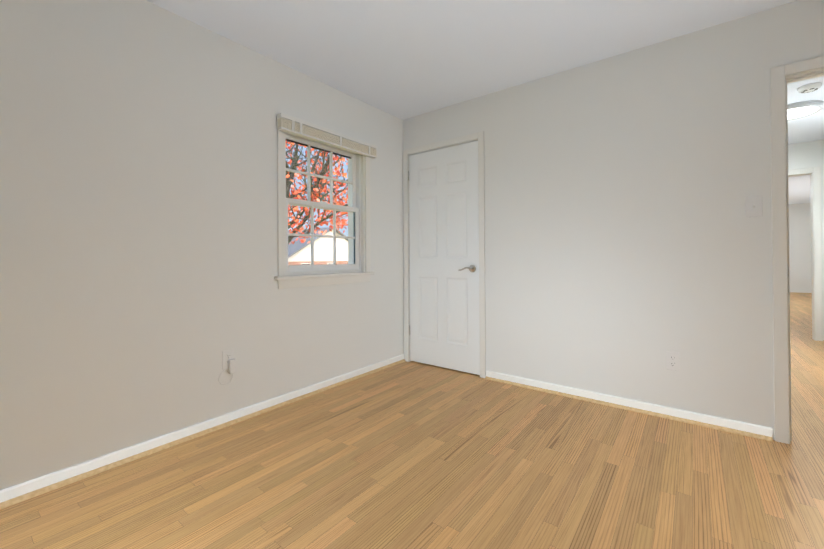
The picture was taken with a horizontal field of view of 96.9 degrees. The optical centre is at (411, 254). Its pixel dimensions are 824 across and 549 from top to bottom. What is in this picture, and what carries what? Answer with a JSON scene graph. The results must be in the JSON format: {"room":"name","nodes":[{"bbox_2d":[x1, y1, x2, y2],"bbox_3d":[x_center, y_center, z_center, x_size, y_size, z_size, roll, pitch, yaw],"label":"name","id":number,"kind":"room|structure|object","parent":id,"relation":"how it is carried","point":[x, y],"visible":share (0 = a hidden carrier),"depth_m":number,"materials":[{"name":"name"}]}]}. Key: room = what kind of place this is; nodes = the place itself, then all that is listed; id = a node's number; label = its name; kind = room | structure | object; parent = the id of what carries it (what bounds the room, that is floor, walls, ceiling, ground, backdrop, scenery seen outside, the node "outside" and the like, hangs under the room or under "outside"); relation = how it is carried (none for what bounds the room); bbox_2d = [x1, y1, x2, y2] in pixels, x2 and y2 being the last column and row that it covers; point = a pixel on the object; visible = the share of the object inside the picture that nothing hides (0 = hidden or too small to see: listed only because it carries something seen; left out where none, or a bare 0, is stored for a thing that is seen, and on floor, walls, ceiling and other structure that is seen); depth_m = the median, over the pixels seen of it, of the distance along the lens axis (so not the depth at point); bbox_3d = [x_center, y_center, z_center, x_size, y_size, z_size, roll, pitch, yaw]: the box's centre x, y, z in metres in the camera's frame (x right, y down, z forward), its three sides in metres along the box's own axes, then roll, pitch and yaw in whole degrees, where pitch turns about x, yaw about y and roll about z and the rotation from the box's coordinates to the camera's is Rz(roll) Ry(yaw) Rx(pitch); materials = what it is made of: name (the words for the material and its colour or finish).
{"room":"empty bedroom","nodes":[
{"label":"empty bedroom","id":0,"kind":"room"},
{"bbox_2d":[0,0,403,489],"bbox_3d":[2.189,-0.143,6.751,0.200,2.400,15.130,-1,0,38],"label":"wall","id":1,"kind":"structure","parent":0,"point":[140,291],"depth_m":1.95,"materials":[{"name":"white paint"}]},
{"bbox_2d":[0,354,404,508],"bbox_3d":[-1.153,1.014,2.219,0.031,0.065,3.524,-1,0,38],"label":"baseboard","id":2,"kind":"structure","parent":1,"relation":"attached to","point":[16,494],"depth_m":1.97,"materials":[{"name":"white paint"}]},
{"bbox_2d":[218,349,235,384],"bbox_3d":[-1.135,0.694,2.244,0.036,0.208,0.095,-1,0,38],"label":"electrical outlet","id":3,"kind":"object","parent":1,"relation":"attached to","point":[228,361],"visible":1,"depth_m":2.25,"materials":[{"name":"white plastic"}]},
{"bbox_2d":[274,118,374,288],"bbox_3d":[-0.735,-0.365,2.957,0.275,1.209,0.960,-1,0,38],"label":"window","id":4,"kind":"structure","parent":1,"relation":"in","point":[357,208],"depth_m":2.96,"materials":[{"name":"white paint"}]},
{"bbox_2d":[277,113,376,158],"bbox_3d":[-0.619,-0.911,2.885,0.061,0.125,0.955,-1,0,38],"label":"window blind","id":5,"kind":"object","parent":4,"relation":"attached to","point":[301,128],"visible":1,"depth_m":2.79,"materials":[{"name":"beige fabric"}]},
{"bbox_2d":[0,293,823,548],"bbox_3d":[4.418,1.093,5.026,5.815,0.120,15.130,-1,0,38],"label":"floor","id":6,"kind":"structure","parent":0,"point":[410,455],"depth_m":1.67,"materials":[{"name":"brown wood"}]},
{"bbox_2d":[146,0,823,204],"bbox_3d":[4.403,-1.427,5.043,5.815,0.120,15.130,-1,0,38],"label":"ceiling","id":7,"kind":"structure","parent":0,"point":[403,59],"depth_m":2.29,"materials":[{"name":"white paint"}]},
{"bbox_2d":[787,100,823,119],"bbox_3d":[3.589,-1.351,3.460,0.430,0.045,0.430,-1,0,38],"label":"hall ceiling light","id":8,"kind":"object","parent":7,"relation":"attached to","point":[796,110],"visible":0.58,"depth_m":3.33,"materials":[{"name":"white glass"}]},
{"bbox_2d":[797,82,821,92],"bbox_3d":[3.238,-1.355,2.973,0.136,0.038,0.136,-1,0,38],"label":"smoke detector","id":9,"kind":"object","parent":7,"relation":"attached to","point":[810,87],"visible":1,"depth_m":2.94,"materials":[{"name":"white plastic"}]},
{"bbox_2d":[403,0,823,439],"bbox_3d":[1.736,-0.170,2.308,4.515,2.400,0.115,-1,0,38],"label":"wall","id":10,"kind":"structure","parent":0,"point":[628,244],"depth_m":2.40,"materials":[{"name":"white paint"}]},
{"bbox_2d":[408,140,479,374],"bbox_3d":[0.262,0.025,3.364,0.776,2.018,0.089,-1,0,38],"label":"closet door","id":11,"kind":"structure","parent":10,"relation":"in","point":[444,329],"depth_m":3.34,"materials":[{"name":"white paint"}]},
{"bbox_2d":[403,131,485,377],"bbox_3d":[0.305,0.000,3.404,0.876,2.092,0.130,-1,0,38],"label":"trim","id":12,"kind":"structure","parent":10,"relation":"attached to","point":[478,136],"depth_m":3.20,"materials":[{"name":"white paint"}]},
{"bbox_2d":[485,371,772,441],"bbox_3d":[1.307,1.002,2.546,1.730,0.065,0.031,-1,0,38],"label":"baseboard","id":13,"kind":"structure","parent":10,"relation":"attached to","point":[722,424],"depth_m":2.38,"materials":[{"name":"white paint"}]},
{"bbox_2d":[666,351,679,370],"bbox_3d":[1.644,0.669,2.300,0.070,0.114,0.008,-1,0,38],"label":"electrical outlet","id":14,"kind":"object","parent":10,"relation":"attached to","point":[672,360],"visible":1,"depth_m":2.30,"materials":[{"name":"white plastic"}]},
{"bbox_2d":[745,195,762,216],"bbox_3d":[1.938,-0.278,2.068,0.072,0.120,0.018,-1,0,38],"label":"switch plate","id":15,"kind":"object","parent":10,"relation":"attached to","point":[754,206],"visible":1,"depth_m":2.07,"materials":[{"name":"white plastic"}]},
{"bbox_2d":[770,56,823,443],"bbox_3d":[2.407,-0.009,1.789,0.936,2.063,0.145,-1,0,38],"label":"door frame","id":16,"kind":"structure","parent":10,"relation":"attached to","point":[782,77],"depth_m":2.00,"materials":[{"name":"white paint"}]},
{"bbox_2d":[789,203,811,290],"bbox_3d":[9.035,-0.155,10.949,5.500,2.400,0.115,-1,0,38],"label":"wall","id":17,"kind":"structure","parent":0,"point":[800,243],"depth_m":9.80,"materials":[{"name":"white paint"}]},
{"bbox_2d":[790,291,811,293],"bbox_3d":[8.973,1.013,10.902,5.440,0.065,0.031,-1,0,38],"label":"baseboard","id":18,"kind":"structure","parent":17,"relation":"attached to","point":[806,292],"depth_m":9.76,"materials":[{"name":"white paint"}]},
{"bbox_2d":[788,139,823,339],"bbox_3d":[4.327,-0.168,4.856,5.500,2.400,0.115,-1,0,38],"label":"wall","id":19,"kind":"structure","parent":0,"point":[809,154],"depth_m":4.40,"materials":[{"name":"white paint"}]},
{"bbox_2d":[788,167,822,340],"bbox_3d":[4.553,-0.010,4.681,0.928,2.079,0.145,-1,0,38],"label":"trim","id":20,"kind":"structure","parent":19,"relation":"attached to","point":[814,173],"depth_m":4.37,"materials":[{"name":"white paint"}]},
{"label":"outside","id":21,"kind":"structure","parent":0,"visible":0},
{"bbox_3d":[-62.846,3.939,102.682,219.500,0.300,200.000,-1,0,38],"label":"lawn","id":22,"kind":"structure","parent":21,"visible":0},
{"bbox_2d":[286,141,347,243],"bbox_3d":[-6.157,-5.350,16.949,16.338,16.521,16.583,-1,0,38],"label":"maple tree","id":23,"kind":"object","parent":22,"relation":"on","point":[295,163],"depth_m":16.14,"materials":[{"name":"red plant"}]},
{"bbox_2d":[288,227,347,264],"bbox_3d":[-11.037,0.133,39.024,8.300,5.840,11.900,-1,0,38],"label":"house","id":24,"kind":"structure","parent":22,"relation":"on","point":[342,254],"depth_m":35.85,"materials":[{"name":"white"}]}
]}

